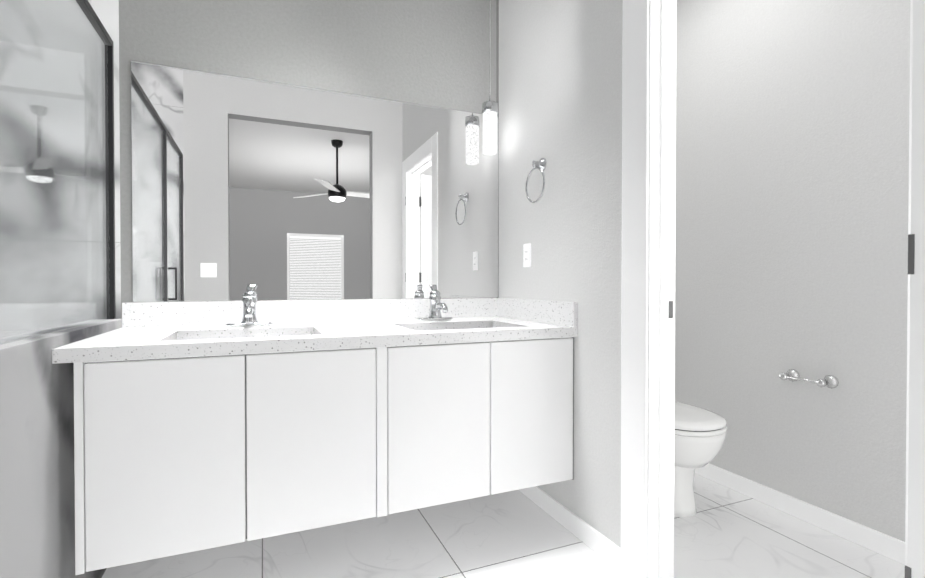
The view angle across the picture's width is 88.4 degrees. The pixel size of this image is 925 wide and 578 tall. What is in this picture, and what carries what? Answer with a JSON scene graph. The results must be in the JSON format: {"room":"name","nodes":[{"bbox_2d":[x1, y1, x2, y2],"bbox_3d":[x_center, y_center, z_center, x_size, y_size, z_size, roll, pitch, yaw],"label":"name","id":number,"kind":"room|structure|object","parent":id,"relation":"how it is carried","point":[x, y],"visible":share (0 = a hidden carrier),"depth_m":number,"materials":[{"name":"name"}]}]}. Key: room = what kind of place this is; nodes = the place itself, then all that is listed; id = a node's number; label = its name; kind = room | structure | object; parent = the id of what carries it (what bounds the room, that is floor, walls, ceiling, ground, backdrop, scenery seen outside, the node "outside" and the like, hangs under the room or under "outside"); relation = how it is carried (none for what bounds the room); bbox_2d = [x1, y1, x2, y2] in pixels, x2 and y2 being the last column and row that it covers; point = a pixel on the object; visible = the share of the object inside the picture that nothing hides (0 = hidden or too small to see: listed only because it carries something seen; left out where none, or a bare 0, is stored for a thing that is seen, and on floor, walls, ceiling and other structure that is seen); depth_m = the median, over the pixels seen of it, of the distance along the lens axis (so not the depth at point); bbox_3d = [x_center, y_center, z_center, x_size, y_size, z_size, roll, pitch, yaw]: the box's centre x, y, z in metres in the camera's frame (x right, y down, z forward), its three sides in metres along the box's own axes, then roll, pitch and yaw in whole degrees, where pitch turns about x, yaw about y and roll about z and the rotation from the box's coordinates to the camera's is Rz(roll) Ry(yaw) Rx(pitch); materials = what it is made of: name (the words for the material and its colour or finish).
{"room":"bathroom","nodes":[
{"label":"bathroom","id":0,"kind":"room"},
{"bbox_2d":[0,0,498,337],"bbox_3d":[-1.187,-0.344,2.123,3.182,2.740,0.121,0,1,-23],"label":"wall","id":1,"kind":"structure","parent":0,"point":[433,53],"depth_m":2.02,"materials":[{"name":"paint"}]},
{"bbox_2d":[131,61,497,301],"bbox_3d":[-0.588,-0.449,2.305,1.705,1.000,0.006,0,1,-23],"label":"vanity mirror","id":2,"kind":"object","parent":1,"relation":"attached to","point":[274,191],"visible":1,"depth_m":2.23,"materials":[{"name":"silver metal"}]},
{"bbox_2d":[102,473,904,577],"bbox_3d":[-0.310,1.065,1.365,4.361,0.060,2.225,0,1,-23],"label":"floor","id":3,"kind":"structure","parent":0,"point":[725,532],"depth_m":1.87,"materials":[{"name":"tile"}]},
{"bbox_2d":[0,0,115,343],"bbox_3d":[-1.064,0.017,1.110,0.068,2.041,1.849,0,1,-23],"label":"glass enclosure","id":4,"kind":"object","parent":3,"relation":"on","point":[85,6],"visible":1,"depth_m":1.50,"materials":[{"name":"clear glass"}]},
{"bbox_2d":[0,319,121,577],"bbox_3d":[-1.234,0.581,1.425,0.108,0.905,1.150,0,1,-23],"label":"wall","id":5,"kind":"structure","parent":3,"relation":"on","point":[37,509],"depth_m":1.23,"materials":[{"name":"paint"}]},
{"bbox_2d":[74,353,251,574],"bbox_3d":[-1.026,0.503,1.752,0.445,0.606,0.701,0,1,-23],"label":"base cabinet","id":6,"kind":"object","parent":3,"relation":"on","point":[198,426],"depth_m":1.42,"materials":[{"name":"white wood"}]},
{"bbox_2d":[52,317,577,364],"bbox_3d":[-0.463,0.178,1.975,1.740,0.040,0.724,0,1,-23],"label":"countertop","id":7,"kind":"structure","parent":6,"relation":"on","point":[129,342],"depth_m":1.72,"materials":[{"name":"white stone"}]},
{"bbox_2d":[172,333,287,340],"bbox_3d":[-0.790,0.259,1.748,0.552,0.142,0.402,0,1,-23],"label":"sink","id":8,"kind":"object","parent":7,"relation":"in","point":[225,334],"depth_m":1.91,"materials":[{"name":"white ceramic"}]},
{"bbox_2d":[224,285,271,324],"bbox_3d":[-0.887,0.070,1.977,0.184,0.175,0.188,0,1,-23],"label":"faucet","id":9,"kind":"object","parent":7,"relation":"on","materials":[{"name":"silver metal"}]},
{"bbox_2d":[416,285,455,320],"bbox_3d":[-0.112,0.066,2.302,0.184,0.175,0.188,0,1,-23],"label":"faucet","id":10,"kind":"object","parent":7,"relation":"on","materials":[{"name":"silver metal"}]},
{"bbox_2d":[440,325,491,328],"bbox_3d":[-0.015,0.256,2.073,0.552,0.142,0.402,0,1,-23],"label":"sink","id":11,"kind":"object","parent":7,"relation":"in","point":[441,326],"depth_m":2.27,"materials":[{"name":"white ceramic"}]},
{"bbox_2d":[252,349,395,539],"bbox_3d":[-0.613,0.502,1.926,0.468,0.606,0.701,0,1,-23],"label":"base cabinet","id":12,"kind":"object","parent":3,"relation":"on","point":[324,422],"depth_m":1.60,"materials":[{"name":"white wood"}]},
{"bbox_2d":[396,341,495,512],"bbox_3d":[-0.233,0.500,2.085,0.455,0.606,0.701,0,1,-23],"label":"base cabinet","id":13,"kind":"object","parent":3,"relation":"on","point":[446,394],"depth_m":1.77,"materials":[{"name":"white wood"}]},
{"bbox_2d":[496,337,573,493],"bbox_3d":[0.152,0.498,2.246,0.396,0.606,0.701,0,1,-23],"label":"base cabinet","id":14,"kind":"object","parent":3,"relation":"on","point":[535,379],"depth_m":1.92,"materials":[{"name":"white wood"}]},
{"bbox_2d":[674,402,726,516],"bbox_3d":[0.944,0.624,2.349,0.420,0.800,0.708,0,1,-23],"label":"toilet","id":15,"kind":"object","parent":3,"relation":"on","point":[700,435],"visible":0.29,"depth_m":2.07,"materials":[{"name":"white ceramic"}]},
{"bbox_2d":[498,0,622,547],"bbox_3d":[0.634,-0.340,1.749,0.112,2.740,1.980,0,1,-23],"label":"wall","id":16,"kind":"structure","parent":0,"point":[560,86],"depth_m":1.98,"materials":[{"name":"paint"}]},
{"bbox_2d":[523,243,530,266],"bbox_3d":[0.318,-0.166,2.348,0.007,0.116,0.070,0,1,-23],"label":"outlet","id":17,"kind":"object","parent":16,"relation":"attached to","point":[526,255],"visible":1,"depth_m":2.34,"materials":[{"name":"white plastic"}]},
{"bbox_2d":[526,158,545,202],"bbox_3d":[0.350,-0.505,2.208,0.054,0.212,0.165,0,1,-23],"label":"towel ring","id":18,"kind":"object","parent":16,"relation":"attached to","point":[540,165],"visible":1,"depth_m":2.20,"materials":[{"name":"silver metal"}]},
{"bbox_2d":[519,486,620,570],"bbox_3d":[0.390,0.985,2.181,0.013,0.082,0.962,0,1,-23],"label":"baseboard","id":19,"kind":"structure","parent":16,"relation":"attached to","point":[601,545],"depth_m":1.95,"materials":[{"name":"white paint"}]},
{"bbox_2d":[673,0,676,577],"bbox_3d":[0.877,-0.055,1.333,0.010,2.179,0.952,0,1,-23],"label":"door frame","id":20,"kind":"structure","parent":16,"relation":"attached to","point":[674,306],"depth_m":1.66,"materials":[{"name":"white paint"}]},
{"bbox_2d":[621,0,924,577],"bbox_3d":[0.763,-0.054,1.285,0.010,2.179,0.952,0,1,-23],"label":"door frame","id":21,"kind":"structure","parent":16,"relation":"attached to","point":[635,167],"depth_m":1.62,"materials":[{"name":"white paint"}]},
{"bbox_2d":[905,234,914,577],"bbox_3d":[0.896,-0.081,0.950,0.002,1.440,0.010,0,1,-23],"label":"door hinge","id":22,"kind":"structure","parent":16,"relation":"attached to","point":[911,249],"depth_m":0.95,"materials":[{"name":"grey metal"}]},
{"bbox_2d":[675,0,909,541],"bbox_3d":[1.571,-0.344,2.140,0.120,2.740,2.225,0,1,-23],"label":"wall","id":23,"kind":"structure","parent":0,"point":[792,173],"depth_m":2.13,"materials":[{"name":"paint"}]},
{"bbox_2d":[779,369,838,388],"bbox_3d":[1.494,0.392,2.071,0.080,0.056,0.213,0,1,-23],"label":"toilet paper holder","id":24,"kind":"object","parent":23,"relation":"attached to","point":[830,381],"visible":1,"depth_m":2.02,"materials":[{"name":"silver metal"}]},
{"bbox_2d":[695,463,904,564],"bbox_3d":[1.139,0.988,1.867,0.898,0.082,1.779,0,1,-23],"label":"baseboard","id":25,"kind":"structure","parent":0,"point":[888,546],"depth_m":2.07,"materials":[{"name":"white paint"}]},
{"bbox_3d":[-0.310,-1.745,1.335,4.361,0.080,2.225,0,1,-23],"label":"ceiling","id":26,"kind":"structure","parent":0,"visible":0},
{"bbox_2d":[482,0,497,154],"bbox_3d":[0.144,-1.211,2.478,0.120,1.010,0.120,0,1,-23],"label":"pendant light","id":27,"kind":"object","parent":26,"relation":"hanging from","point":[489,110],"visible":1,"depth_m":2.45,"materials":[{"name":"white glass"}]}
]}

